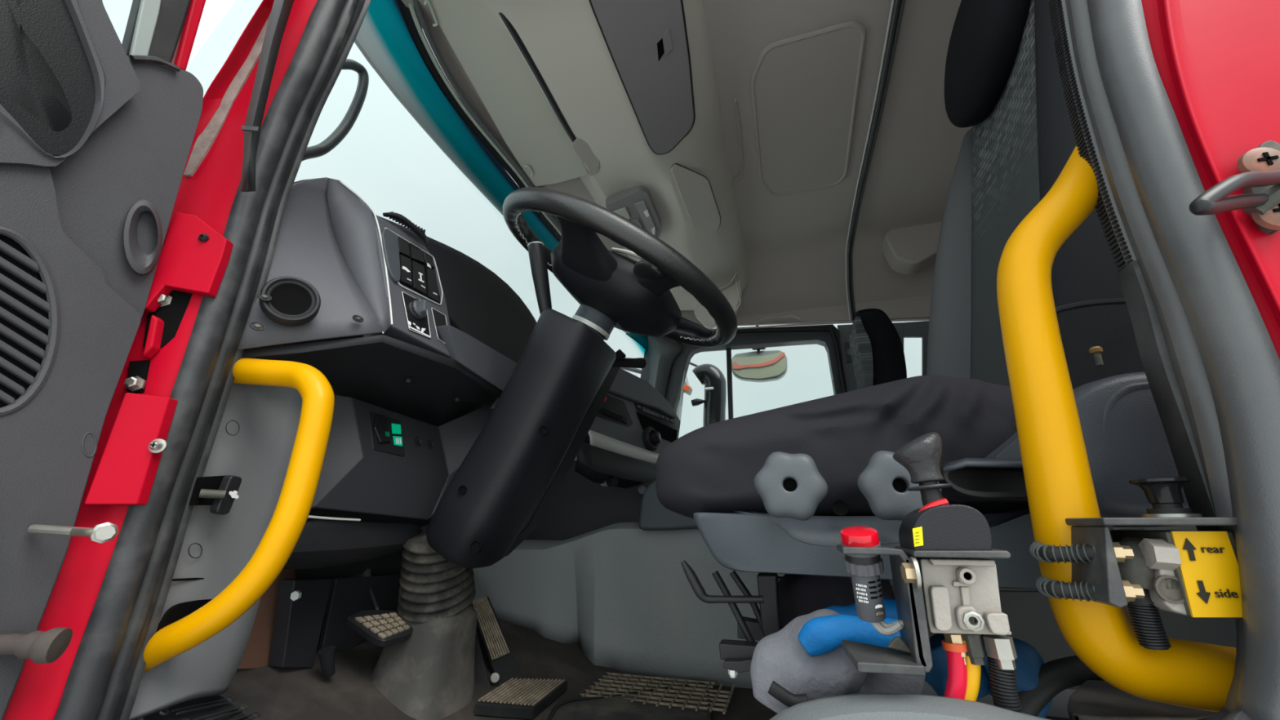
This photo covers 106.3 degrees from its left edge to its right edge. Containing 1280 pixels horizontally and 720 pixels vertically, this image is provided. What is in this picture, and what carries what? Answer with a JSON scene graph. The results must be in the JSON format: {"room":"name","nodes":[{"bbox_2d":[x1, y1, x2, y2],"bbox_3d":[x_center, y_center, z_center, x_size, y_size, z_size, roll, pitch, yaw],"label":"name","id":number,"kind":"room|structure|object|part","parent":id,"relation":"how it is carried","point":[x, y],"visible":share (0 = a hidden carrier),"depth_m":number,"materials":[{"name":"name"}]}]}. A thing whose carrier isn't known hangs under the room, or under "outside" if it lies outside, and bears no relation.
{"room":"vehicle interior","nodes":[
{"label":"vehicle interior","id":0,"kind":"room"},
{"bbox_2d":[0,0,317,719],"bbox_3d":[-0.073,-0.400,0.495,0.960,1.473,0.110,-6,-20,16],"label":"door frame","id":1,"kind":"structure","parent":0,"point":[193,260],"depth_m":0.48,"materials":[{"name":"red paint"}]},
{"bbox_3d":[-0.475,0.141,0.398,0.038,0.010,0.024,1,-19,-2],"label":"stay rod","id":2,"kind":"part","parent":1,"relation":"part of","materials":[{"name":"metal"}]},
{"bbox_2d":[0,0,205,719],"bbox_3d":[-0.544,-0.160,0.393,0.054,0.952,0.271,-6,-20,16],"label":"door","id":3,"kind":"structure","parent":1,"relation":"in","point":[97,131],"depth_m":0.43,"materials":[{"name":"plastic"}]},
{"bbox_2d":[0,226,60,416],"bbox_3d":[-0.516,-0.032,0.386,0.007,0.152,0.079,-6,-20,16],"label":"speaker grille","id":4,"kind":"object","parent":3,"relation":"attached to","point":[30,255],"depth_m":0.40,"materials":[{"name":"plastic"}]},
{"bbox_3d":[-0.548,-0.277,0.413,0.041,0.145,0.106,-6,-20,16],"label":"pull handle","id":5,"kind":"part","parent":3,"relation":"part of","materials":[{"name":"black plastic"}]},
{"bbox_3d":[-0.524,0.063,0.348,0.014,0.495,0.196,-6,-20,16],"label":"trim","id":6,"kind":"part","parent":3,"relation":"part of","materials":[{"name":"plastic"}]},
{"bbox_3d":[-0.536,-0.457,0.584,0.020,0.267,0.030,-6,-20,16],"label":"frame","id":7,"kind":"part","parent":3,"relation":"part of","materials":[{"name":"red paint"}]},
{"bbox_3d":[-0.477,0.084,0.454,0.038,0.103,0.015,10,-21,-27],"label":"plate","id":8,"kind":"part","parent":1,"relation":"part of","materials":[{"name":"red paint"}]},
{"bbox_3d":[-0.483,-0.103,0.519,0.059,0.118,0.018,6,-20,-16],"label":"plate","id":9,"kind":"part","parent":1,"relation":"part of","materials":[{"name":"red paint"}]},
{"bbox_2d":[143,357,334,671],"bbox_3d":[-0.448,0.156,0.521,0.195,0.352,0.039,-2,-19,5],"label":"handle","id":10,"kind":"object","parent":1,"relation":"attached to","point":[287,522],"visible":0.84,"depth_m":0.50,"materials":[{"name":"yellow paint"}]},
{"bbox_2d":[240,0,293,191],"bbox_3d":[-0.439,-0.346,0.573,0.034,0.342,0.036,-6,-20,16],"label":"window seal","id":11,"kind":"object","parent":1,"relation":"attached to","point":[281,9],"visible":1,"depth_m":0.56,"materials":[{"name":"rubber"}]},
{"bbox_2d":[53,0,1279,719],"bbox_3d":[-0.060,-0.321,0.507,0.927,1.464,0.076,-6,-20,16],"label":"door seal","id":12,"kind":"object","parent":1,"relation":"attached to","point":[1211,362],"depth_m":0.32,"materials":[{"name":"rubber"}]},
{"bbox_2d":[769,693,1050,719],"bbox_3d":[0.165,0.236,0.280,0.187,0.091,0.128,-6,-20,16],"label":"trim","id":13,"kind":"structure","parent":1,"relation":"attached to","point":[867,706],"depth_m":0.26,"materials":[{"name":"grey plastic"}]},
{"bbox_2d":[836,525,1010,675],"bbox_3d":[0.166,0.141,0.288,0.104,0.078,0.110,14,-24,-36],"label":"valve","id":14,"kind":"object","parent":1,"relation":"attached to","point":[865,571],"depth_m":0.28,"materials":[{"name":"red"}]},
{"bbox_3d":[0.145,0.146,0.293,0.036,0.061,0.045,-6,-20,16],"label":"bracket arm","id":15,"kind":"part","parent":14,"relation":"part of","materials":[{"name":"paint"}]},
{"bbox_2d":[909,556,921,589],"bbox_3d":[0.155,0.120,0.271,0.002,0.017,0.017,-6,-20,16],"label":"washer","id":16,"kind":"object","parent":14,"relation":"in","point":[915,580],"depth_m":0.27,"materials":[{"name":"metal"}]},
{"bbox_3d":[0.166,0.146,0.286,0.089,0.066,0.066,-6,-20,16],"label":"bracket","id":17,"kind":"part","parent":14,"relation":"part of","materials":[{"name":"grey metal"}]},
{"bbox_2d":[893,546,1010,558],"bbox_3d":[0.186,0.117,0.293,0.048,0.004,0.060,-6,-20,16],"label":"shelf","id":18,"kind":"object","parent":14,"relation":"attached to","point":[899,552],"depth_m":0.27,"materials":[{"name":"metal"}]},
{"bbox_2d":[892,431,1022,713],"bbox_3d":[0.188,0.124,0.291,0.047,0.158,0.060,-6,-20,16],"label":"valve","id":19,"kind":"object","parent":14,"relation":"attached to","point":[962,597],"visible":0.97,"depth_m":0.27,"materials":[{"name":"metal"}]},
{"bbox_3d":[0.178,0.062,0.306,0.030,0.032,0.026,-6,-20,16],"label":"lever knob","id":20,"kind":"part","parent":19,"relation":"part of","materials":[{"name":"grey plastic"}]},
{"bbox_2d":[996,145,1235,711],"bbox_3d":[0.334,-0.018,0.331,0.169,0.449,0.042,-3,-19,8],"label":"handle","id":21,"kind":"object","parent":1,"relation":"attached to","point":[1060,485],"visible":0.76,"depth_m":0.31,"materials":[{"name":"yellow paint"}]},
{"bbox_2d":[1029,476,1242,650],"bbox_3d":[0.289,0.116,0.282,0.106,0.089,0.090,-6,-20,16],"label":"control valve","id":22,"kind":"object","parent":1,"relation":"attached to","point":[1189,573],"visible":0.97,"depth_m":0.26,"materials":[{"name":"paint"}]},
{"bbox_3d":[0.298,0.094,0.279,0.083,0.004,0.075,-6,-20,16],"label":"mount plate","id":23,"kind":"part","parent":22,"relation":"part of","materials":[{"name":"paint"}]},
{"bbox_3d":[0.300,0.075,0.276,0.025,0.016,0.025,-6,-20,16],"label":"push knob","id":24,"kind":"part","parent":22,"relation":"part of","materials":[{"name":"black plastic"}]},
{"bbox_2d":[1140,513,1202,517],"bbox_3d":[0.300,0.088,0.271,0.024,0.002,0.024,-6,-20,16],"label":"washer","id":25,"kind":"object","parent":22,"relation":"in","point":[1149,515],"depth_m":0.26,"materials":[{"name":"metal"}]},
{"bbox_3d":[0.290,0.109,0.244,0.025,0.041,0.001,-6,-20,16],"label":"sign plate","id":26,"kind":"part","parent":22,"relation":"part of","materials":[{"name":"yellow metal"}]},
{"bbox_2d":[1067,680,1217,719],"bbox_3d":[0.375,0.253,0.352,0.281,0.041,0.073,17,-25,-40],"label":"trim","id":27,"kind":"structure","parent":1,"relation":"attached to","point":[1094,700],"depth_m":0.29,"materials":[{"name":"plastic"}]},
{"bbox_2d":[1017,655,1104,716],"bbox_3d":[0.343,0.265,0.385,0.099,0.060,0.019,-6,-20,16],"label":"cable","id":28,"kind":"object","parent":27,"relation":"on","point":[1056,676],"visible":0.53,"depth_m":0.38,"materials":[{"name":"rubber"}]},
{"bbox_2d":[750,596,1052,718],"bbox_3d":[0.208,0.248,0.398,0.244,0.091,0.113,9,-21,-24],"label":"air hose","id":29,"kind":"object","parent":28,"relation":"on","point":[805,660],"visible":0.59,"depth_m":0.37,"materials":[{"name":"blue rubber"}]},
{"bbox_2d":[1141,0,1279,359],"bbox_3d":[0.475,-0.069,0.224,0.426,0.494,0.018,-5,-19,14],"label":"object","id":30,"kind":"structure","parent":1,"relation":"attached to","point":[1217,62],"depth_m":0.29,"materials":[{"name":"red paint"}]},
{"bbox_2d":[1189,140,1279,234],"bbox_3d":[0.312,-0.096,0.247,0.103,0.066,0.025,8,-21,-23],"label":"door striker","id":31,"kind":"structure","parent":30,"relation":"attached to","point":[1259,178],"depth_m":0.25,"materials":[{"name":"metal"}]},
{"bbox_2d":[302,58,368,160],"bbox_3d":[-0.726,-0.579,1.127,0.023,0.395,0.142,-6,-20,16],"label":"handle","id":32,"kind":"object","parent":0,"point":[320,149],"visible":0.74,"depth_m":1.17,"materials":[{"name":"plastic"}]},
{"bbox_2d":[246,336,577,639],"bbox_3d":[-0.465,0.384,1.579,0.232,0.730,2.130,-6,-20,16],"label":"wall","id":33,"kind":"structure","parent":0,"point":[388,565],"depth_m":0.94,"materials":[{"name":"black plastic"}]},
{"bbox_2d":[128,177,680,719],"bbox_3d":[-0.239,0.298,1.478,0.718,0.763,2.056,-6,-20,16],"label":"dashboard","id":34,"kind":"object","parent":33,"relation":"attached to","point":[441,335],"visible":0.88,"depth_m":0.72,"materials":[{"name":"plastic"}]},
{"bbox_3d":[-0.461,0.145,0.518,0.021,0.010,0.009,14,-23,-36],"label":"release rod","id":35,"kind":"part","parent":34,"relation":"part of","materials":[{"name":"metal"}]},
{"bbox_3d":[-0.488,0.195,0.611,0.061,0.399,0.207,4,-19,-13],"label":"kick panel","id":36,"kind":"part","parent":34,"relation":"part of","materials":[{"name":"grey plastic"}]},
{"bbox_3d":[-0.460,0.150,0.533,0.013,0.042,0.021,0,-19,0],"label":"release handle","id":37,"kind":"part","parent":34,"relation":"part of","materials":[{"name":"black plastic"}]},
{"bbox_2d":[259,275,320,326],"bbox_3d":[-0.423,-0.072,0.581,0.060,0.060,0.018,14,-23,-35],"label":"outlet","id":38,"kind":"object","parent":34,"relation":"attached to","point":[284,300],"depth_m":0.58,"materials":[{"name":"black"}]},
{"bbox_3d":[-0.418,-0.160,0.722,0.149,0.281,0.041,-2,-19,6],"label":"pod edge trim","id":39,"kind":"part","parent":34,"relation":"part of","materials":[{"name":"silver metal"}]},
{"bbox_2d":[385,431,390,436],"bbox_3d":[-0.402,0.118,0.765,0.003,0.008,0.009,-6,-20,16],"label":"print","id":40,"kind":"object","parent":34,"relation":"attached to","point":[387,433],"depth_m":0.77,"materials":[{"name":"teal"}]},
{"bbox_3d":[-0.410,0.142,0.788,0.085,0.252,0.438,-13,-23,33],"label":"knee panel","id":41,"kind":"part","parent":34,"relation":"part of","materials":[{"name":"grey plastic"}]},
{"bbox_2d":[398,236,409,257],"bbox_3d":[-0.393,-0.187,0.794,0.018,0.038,0.027,-6,-20,16],"label":"rocker switch","id":42,"kind":"object","parent":34,"relation":"attached to","point":[403,242],"depth_m":0.79,"materials":[{"name":"black plastic"}]},
{"bbox_2d":[399,254,412,286],"bbox_3d":[-0.377,-0.144,0.771,0.026,0.061,0.032,-6,-20,16],"label":"rocker switch","id":43,"kind":"object","parent":34,"relation":"attached to","point":[405,260],"depth_m":0.77,"materials":[{"name":"black plastic"}]},
{"bbox_2d":[382,211,428,244],"bbox_3d":[-0.403,-0.228,0.829,0.040,0.028,0.075,-6,-20,16],"label":"grille","id":44,"kind":"object","parent":34,"relation":"attached to","point":[410,234],"depth_m":0.83,"materials":[{"name":"black plastic"}]},
{"bbox_2d":[363,217,450,358],"bbox_3d":[-0.389,-0.112,0.793,0.124,0.234,0.151,-6,-20,16],"label":"control panel","id":45,"kind":"object","parent":34,"relation":"attached to","point":[402,274],"depth_m":0.75,"materials":[{"name":"plastic"}]},
{"bbox_3d":[-0.376,-0.154,0.807,0.044,0.119,0.126,-6,-20,16],"label":"rocker frame","id":46,"kind":"part","parent":34,"relation":"part of","materials":[{"name":"silver metal"}]},
{"bbox_3d":[-0.348,-0.068,0.748,0.028,0.068,0.054,-6,-20,16],"label":"light switch plate","id":47,"kind":"part","parent":34,"relation":"part of","materials":[{"name":"black"}]},
{"bbox_2d":[408,243,424,263],"bbox_3d":[-0.386,-0.182,0.825,0.016,0.038,0.034,-3,-19,10],"label":"rocker switch","id":48,"kind":"object","parent":34,"relation":"attached to","point":[416,252],"depth_m":0.82,"materials":[{"name":"black plastic"}]},
{"bbox_3d":[-0.346,-0.079,0.749,0.018,0.030,0.029,-6,-20,16],"label":"rotary knob","id":49,"kind":"part","parent":34,"relation":"part of","materials":[{"name":"grey plastic"}]},
{"bbox_2d":[411,260,426,294],"bbox_3d":[-0.370,-0.139,0.800,0.027,0.064,0.037,-6,-20,16],"label":"rocker switch","id":50,"kind":"object","parent":34,"relation":"attached to","point":[419,268],"depth_m":0.80,"materials":[{"name":"black plastic"}]},
{"bbox_2d":[422,251,434,267],"bbox_3d":[-0.378,-0.178,0.856,0.014,0.029,0.026,-6,-20,16],"label":"rocker switch","id":51,"kind":"object","parent":34,"relation":"attached to","point":[428,260],"depth_m":0.85,"materials":[{"name":"black plastic"}]},
{"bbox_2d":[425,267,439,302],"bbox_3d":[-0.362,-0.133,0.831,0.030,0.071,0.032,-6,-20,16],"label":"rocker switch","id":52,"kind":"object","parent":34,"relation":"attached to","point":[432,276],"depth_m":0.83,"materials":[{"name":"black plastic"}]},
{"bbox_2d":[379,216,536,363],"bbox_3d":[-0.479,-0.111,1.072,0.359,0.250,0.586,-6,-20,16],"label":"hood","id":53,"kind":"object","parent":34,"relation":"attached to","point":[476,301],"depth_m":0.95,"materials":[{"name":"black plastic"}]},
{"bbox_2d":[436,324,516,391],"bbox_3d":[-0.313,0.011,0.881,0.070,0.073,0.222,-6,-20,16],"label":"shelf","id":54,"kind":"object","parent":34,"relation":"attached to","point":[464,362],"depth_m":0.83,"materials":[{"name":"plastic"}]},
{"bbox_3d":[-0.234,0.428,1.391,0.686,0.280,0.030,-6,-20,16],"label":"tunnel trim","id":55,"kind":"part","parent":34,"relation":"part of","materials":[{"name":"black plastic"}]},
{"bbox_2d":[600,407,605,414],"bbox_3d":[-0.096,0.132,1.245,0.005,0.016,0.019,-11,-22,29],"label":"rocker switch","id":56,"kind":"object","parent":34,"relation":"attached to","point":[602,409],"depth_m":1.24,"materials":[{"name":"black plastic"}]},
{"bbox_2d":[605,409,611,417],"bbox_3d":[-0.083,0.140,1.265,0.005,0.016,0.020,-10,-21,28],"label":"rocker switch","id":57,"kind":"object","parent":34,"relation":"attached to","point":[608,412],"depth_m":1.26,"materials":[{"name":"black plastic"}]},
{"bbox_3d":[-0.069,0.306,1.205,0.024,0.024,0.022,15,-24,-37],"label":"plunger knob","id":58,"kind":"part","parent":34,"relation":"part of","materials":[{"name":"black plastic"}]},
{"bbox_2d":[611,412,616,418],"bbox_3d":[-0.070,0.149,1.286,0.005,0.017,0.021,-10,-21,28],"label":"rocker switch","id":59,"kind":"object","parent":34,"relation":"attached to","point":[613,414],"depth_m":1.28,"materials":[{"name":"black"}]},
{"bbox_2d":[596,395,632,426],"bbox_3d":[-0.078,0.130,1.289,0.011,0.071,0.218,-10,-21,28],"label":"switch","id":60,"kind":"object","parent":34,"relation":"attached to","point":[615,411],"depth_m":1.31,"materials":[{"name":"black plastic"}]},
{"bbox_2d":[616,413,622,421],"bbox_3d":[-0.057,0.157,1.307,0.005,0.017,0.021,-10,-21,28],"label":"rocker switch","id":61,"kind":"object","parent":34,"relation":"attached to","point":[619,416],"depth_m":1.31,"materials":[{"name":"black plastic"}]},
{"bbox_2d":[622,416,626,423],"bbox_3d":[-0.043,0.166,1.330,0.005,0.017,0.022,-10,-21,28],"label":"rocker switch","id":62,"kind":"object","parent":34,"relation":"attached to","point":[624,418],"depth_m":1.33,"materials":[{"name":"black plastic"}]},
{"bbox_2d":[637,485,645,494],"bbox_3d":[0.006,0.346,1.276,0.024,0.024,0.011,-2,-19,5],"label":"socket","id":63,"kind":"object","parent":34,"relation":"attached to","point":[641,490],"depth_m":1.27,"materials":[{"name":"plastic"}]},
{"bbox_2d":[608,368,676,418],"bbox_3d":[-0.033,0.113,1.492,0.118,0.102,0.457,-10,-21,28],"label":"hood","id":64,"kind":"object","parent":34,"relation":"attached to","point":[628,391],"depth_m":1.43,"materials":[{"name":"grey plastic"}]},
{"bbox_2d":[366,0,648,355],"bbox_3d":[-0.464,-0.180,1.744,0.509,0.836,2.080,-6,-20,16],"label":"trim","id":65,"kind":"structure","parent":33,"relation":"in","point":[385,16],"depth_m":1.36,"materials":[{"name":"teal plastic"}]},
{"bbox_2d":[354,13,626,333],"bbox_3d":[-0.384,-0.587,1.900,0.126,0.245,2.201,-6,-20,16],"label":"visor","id":66,"kind":"object","parent":65,"relation":"attached to","point":[367,40],"visible":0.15,"depth_m":1.25,"materials":[{"name":"grey"}]},
{"bbox_2d":[471,521,1197,718],"bbox_3d":[0.328,0.575,1.157,1.890,0.359,0.785,-6,-20,16],"label":"engine cover","id":67,"kind":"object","parent":33,"relation":"attached to","point":[622,593],"depth_m":1.18,"materials":[{"name":"grey plastic"}]},
{"bbox_2d":[639,480,697,530],"bbox_3d":[0.107,0.362,1.211,0.206,0.128,0.100,-6,-20,16],"label":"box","id":68,"kind":"object","parent":67,"relation":"on","point":[654,516],"visible":0.45,"depth_m":1.17,"materials":[{"name":"plastic"}]},
{"bbox_2d":[218,618,1069,719],"bbox_3d":[0.301,0.655,1.231,1.820,0.252,2.150,-6,-20,16],"label":"floor","id":69,"kind":"structure","parent":0,"point":[276,693],"depth_m":0.78,"materials":[{"name":"black rubber"}]},
{"bbox_2d":[137,694,260,719],"bbox_3d":[-0.468,0.397,0.513,0.117,0.072,0.123,-6,-20,16],"label":"plate","id":70,"kind":"object","parent":69,"relation":"on","point":[213,707],"visible":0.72,"depth_m":0.54,"materials":[{"name":"metal"}]},
{"bbox_2d":[237,568,295,669],"bbox_3d":[-0.560,0.411,0.758,0.019,0.167,0.176,-6,-20,16],"label":"carpet patch","id":71,"kind":"object","parent":69,"relation":"on","point":[256,654],"visible":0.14,"depth_m":0.73,"materials":[{"name":"brown carpet"}]},
{"bbox_2d":[268,574,400,678],"bbox_3d":[-0.473,0.452,0.855,0.082,0.140,0.320,-6,-20,16],"label":"bracket","id":72,"kind":"object","parent":69,"relation":"on","point":[301,605],"visible":0.79,"depth_m":0.76,"materials":[{"name":"black plastic"}]},
{"bbox_3d":[-0.534,0.412,0.750,0.030,0.131,0.069,-6,-20,16],"label":"bracket plate","id":73,"kind":"part","parent":72,"relation":"part of","materials":[{"name":"black plastic"}]},
{"bbox_3d":[-0.494,0.473,0.905,0.010,0.132,0.228,-6,-20,16],"label":"gusset plate","id":74,"kind":"part","parent":72,"relation":"part of","materials":[{"name":"black plastic"}]},
{"bbox_2d":[345,568,413,647],"bbox_3d":[-0.477,0.421,0.837,0.243,0.103,0.088,-16,-24,39],"label":"clutch pedal","id":75,"kind":"object","parent":72,"relation":"attached to","point":[382,628],"visible":0.99,"depth_m":0.77,"materials":[{"name":"black rubber"}]},
{"bbox_3d":[-0.501,0.418,0.887,0.020,0.064,0.148,13,-23,-34],"label":"pedal arm","id":76,"kind":"part","parent":75,"relation":"part of","materials":[{"name":"metal"}]},
{"bbox_2d":[469,603,489,688],"bbox_3d":[-0.375,0.552,1.013,0.055,0.236,0.287,12,-22,-31],"label":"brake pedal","id":77,"kind":"object","parent":69,"relation":"attached to","point":[481,675],"visible":0.09,"depth_m":0.91,"materials":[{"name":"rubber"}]},
{"bbox_2d":[471,595,522,686],"bbox_3d":[-0.307,0.571,0.980,0.159,0.150,0.071,-16,-24,38],"label":"accelerator pedal","id":78,"kind":"object","parent":69,"relation":"on","point":[503,665],"visible":0.89,"depth_m":0.97,"materials":[{"name":"black plastic"}]},
{"bbox_2d":[371,241,646,719],"bbox_3d":[-0.244,0.244,0.851,0.452,0.821,0.318,-6,-20,16],"label":"column","id":79,"kind":"structure","parent":69,"relation":"attached to","point":[506,483],"depth_m":0.77,"materials":[{"name":"black plastic"}]},
{"bbox_3d":[-0.165,-0.110,0.802,0.062,0.180,0.027,15,-24,-38],"label":"stalk lever","id":80,"kind":"part","parent":79,"relation":"part of","materials":[{"name":"black plastic"}]},
{"bbox_2d":[502,186,737,347],"bbox_3d":[-0.038,-0.148,0.868,0.413,0.249,0.470,-6,-20,16],"label":"steering wheel","id":81,"kind":"object","parent":79,"relation":"attached to","point":[637,296],"visible":0.98,"depth_m":0.74,"materials":[{"name":"black leather"}]},
{"bbox_2d":[474,677,567,719],"bbox_3d":[-0.211,0.623,0.892,0.069,0.049,0.238,-6,-20,16],"label":"pedal","id":82,"kind":"object","parent":69,"relation":"on","point":[520,699],"visible":1,"depth_m":0.86,"materials":[{"name":"rubber"}]},
{"bbox_2d":[546,672,734,719],"bbox_3d":[-0.060,0.675,0.943,0.447,0.029,0.386,-6,-20,16],"label":"rubber mat","id":83,"kind":"object","parent":69,"relation":"on","point":[682,701],"visible":0.87,"depth_m":0.95,"materials":[{"name":"black rubber"}]},
{"bbox_2d":[848,308,906,389],"bbox_3d":[1.005,0.314,1.581,0.500,1.125,0.540,-6,-20,16],"label":"passenger seat","id":84,"kind":"object","parent":69,"relation":"on","point":[877,351],"visible":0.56,"depth_m":1.75,"materials":[{"name":"black fabric"}]},
{"bbox_2d":[655,0,1236,689],"bbox_3d":[0.481,-0.180,0.683,0.890,1.216,0.603,-6,-20,16],"label":"seat","id":85,"kind":"object","parent":69,"relation":"on","point":[770,493],"visible":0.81,"depth_m":0.48,"materials":[{"name":"grey fabric"}]},
{"bbox_3d":[0.077,0.211,0.456,0.076,0.037,0.010,-6,-20,16],"label":"slide lever","id":86,"kind":"part","parent":85,"relation":"part of","materials":[{"name":"black plastic"}]},
{"bbox_3d":[0.111,0.271,0.446,0.072,0.013,0.020,-6,-20,16],"label":"slide rail","id":87,"kind":"part","parent":85,"relation":"part of","materials":[{"name":"black plastic"}]},
{"bbox_3d":[0.128,0.282,0.503,0.050,0.020,0.020,-6,-20,16],"label":"slide rail","id":88,"kind":"part","parent":85,"relation":"part of","materials":[{"name":"black plastic"}]},
{"bbox_3d":[0.134,0.254,0.494,0.020,0.064,0.030,-6,-20,16],"label":"suspension frame","id":89,"kind":"part","parent":85,"relation":"part of","materials":[{"name":"black plastic"}]},
{"bbox_3d":[0.121,0.101,0.386,0.057,0.054,0.026,-6,-20,16],"label":"adjuster knob","id":90,"kind":"part","parent":85,"relation":"part of","materials":[{"name":"grey plastic"}]},
{"bbox_2d":[777,573,894,626],"bbox_3d":[0.210,0.273,0.535,0.136,0.097,0.077,-6,-20,16],"label":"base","id":91,"kind":"object","parent":85,"relation":"attached to","point":[799,595],"visible":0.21,"depth_m":0.52,"materials":[{"name":"black plastic"}]},
{"bbox_3d":[0.197,0.096,0.367,0.057,0.054,0.026,-6,-20,16],"label":"adjuster knob","id":92,"kind":"part","parent":85,"relation":"part of","materials":[{"name":"grey plastic"}]},
{"bbox_2d":[655,374,1171,527],"bbox_3d":[0.303,0.147,0.676,0.487,0.165,0.498,-6,-20,16],"label":"seat cushion","id":93,"kind":"object","parent":85,"relation":"on","point":[713,468],"depth_m":0.47,"materials":[{"name":"grey fabric"}]},
{"bbox_3d":[0.630,-0.322,0.731,0.328,0.900,0.340,-6,-20,16],"label":"backrest panel","id":94,"kind":"part","parent":85,"relation":"part of","materials":[{"name":"fabric"}]},
{"bbox_2d":[938,458,1092,502],"bbox_3d":[0.287,0.097,0.383,0.095,0.030,0.060,-6,-20,16],"label":"tray","id":95,"kind":"object","parent":85,"relation":"on","point":[969,484],"depth_m":0.38,"materials":[{"name":"black plastic"}]},
{"bbox_3d":[0.522,0.392,0.682,0.590,0.133,0.020,-6,-20,16],"label":"plate","id":96,"kind":"part","parent":85,"relation":"part of","materials":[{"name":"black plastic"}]},
{"bbox_2d":[396,0,973,327],"bbox_3d":[0.376,-0.604,1.595,1.645,0.338,2.104,-6,-20,16],"label":"ceiling","id":97,"kind":"structure","parent":0,"point":[797,80],"depth_m":1.60,"materials":[{"name":"grey"}]},
{"bbox_2d":[423,0,599,186],"bbox_3d":[-0.345,-0.740,1.348,0.286,0.034,0.738,-6,-20,16],"label":"sun visor","id":98,"kind":"object","parent":97,"relation":"attached to","point":[523,116],"visible":0.95,"depth_m":1.34,"materials":[{"name":"grey plastic"}]},
{"bbox_2d":[481,0,748,328],"bbox_3d":[0.032,-0.624,1.629,0.530,0.431,1.884,-6,-20,16],"label":"console","id":99,"kind":"object","parent":97,"relation":"attached to","point":[634,81],"visible":0.73,"depth_m":1.36,"materials":[{"name":"grey plastic"}]},
{"bbox_2d":[605,185,661,237],"bbox_3d":[-0.017,-0.549,1.837,0.169,0.061,0.279,-6,-20,16],"label":"dome lamp","id":100,"kind":"object","parent":99,"relation":"attached to","point":[636,204],"visible":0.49,"depth_m":1.77,"materials":[{"name":"grey plastic"}]},
{"bbox_3d":[0.038,-0.770,1.240,0.193,0.090,0.581,-6,-20,16],"label":"console lid","id":101,"kind":"part","parent":99,"relation":"part of","materials":[{"name":"grey plastic"}]},
{"bbox_3d":[0.213,-0.598,1.769,0.123,0.066,0.446,-6,-20,16],"label":"console lid","id":102,"kind":"part","parent":99,"relation":"part of","materials":[{"name":"grey plastic"}]},
{"bbox_2d":[731,324,787,382],"bbox_3d":[0.643,-0.063,2.635,0.307,0.323,0.251,-6,-20,16],"label":"mirror","id":103,"kind":"object","parent":97,"relation":"attached to","point":[757,366],"visible":0.79,"depth_m":2.67,"materials":[{"name":"grey mirror"}]},
{"bbox_3d":[0.664,0.035,2.675,0.293,0.142,0.004,-6,-20,16],"label":"glass","id":104,"kind":"part","parent":103,"relation":"part of","materials":[{"name":"grey"}]},
{"bbox_3d":[0.540,-0.768,1.577,0.302,0.012,0.654,-6,-20,16],"label":"hatch panel","id":105,"kind":"part","parent":97,"relation":"part of","materials":[{"name":"grey"}]},
{"bbox_2d":[844,0,905,320],"bbox_3d":[0.796,-0.572,1.653,0.053,0.312,1.566,-6,-20,16],"label":"trim strip","id":106,"kind":"object","parent":97,"relation":"attached to","point":[895,19],"visible":0.98,"depth_m":1.56,"materials":[{"name":"grey"}]},
{"bbox_2d":[626,222,942,413],"bbox_3d":[0.708,0.323,2.175,1.788,1.831,0.410,-6,-20,16],"label":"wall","id":107,"kind":"structure","parent":0,"point":[907,251],"depth_m":2.41,"materials":[{"name":"grey"}]},
{"bbox_2d":[620,357,692,423],"bbox_3d":[0.042,0.180,2.897,0.560,0.454,0.149,2,-19,-5],"label":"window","id":108,"kind":"structure","parent":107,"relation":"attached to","point":[686,388],"depth_m":2.89,"materials":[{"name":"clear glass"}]},
{"bbox_2d":[726,347,733,419],"bbox_3d":[0.536,0.191,2.479,0.941,0.735,0.020,-6,-20,16],"label":"window frame","id":109,"kind":"structure","parent":107,"relation":"in","point":[729,368],"depth_m":2.51,"materials":[{"name":"black rubber"}]},
{"bbox_3d":[0.691,-0.205,2.376,0.210,0.048,0.018,-6,-20,16],"label":"grip moulding","id":110,"kind":"part","parent":107,"relation":"part of","materials":[{"name":"grey plastic"}]},
{"bbox_3d":[0.756,0.545,2.269,1.788,1.470,0.026,-6,-20,16],"label":"pillar panel","id":111,"kind":"part","parent":107,"relation":"part of","materials":[{"name":"grey plastic"}]},
{"label":"outside","id":112,"kind":"structure","parent":0,"visible":0},
{"label":"ground","id":113,"kind":"structure","parent":112,"visible":0},
{"bbox_2d":[690,364,726,426],"bbox_3d":[0.418,1.177,2.582,0.215,2.436,0.144,-6,-20,16],"label":"pipe","id":114,"kind":"object","parent":113,"relation":"on","point":[713,380],"visible":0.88,"depth_m":2.86,"materials":[{"name":"black metal"}]}
]}

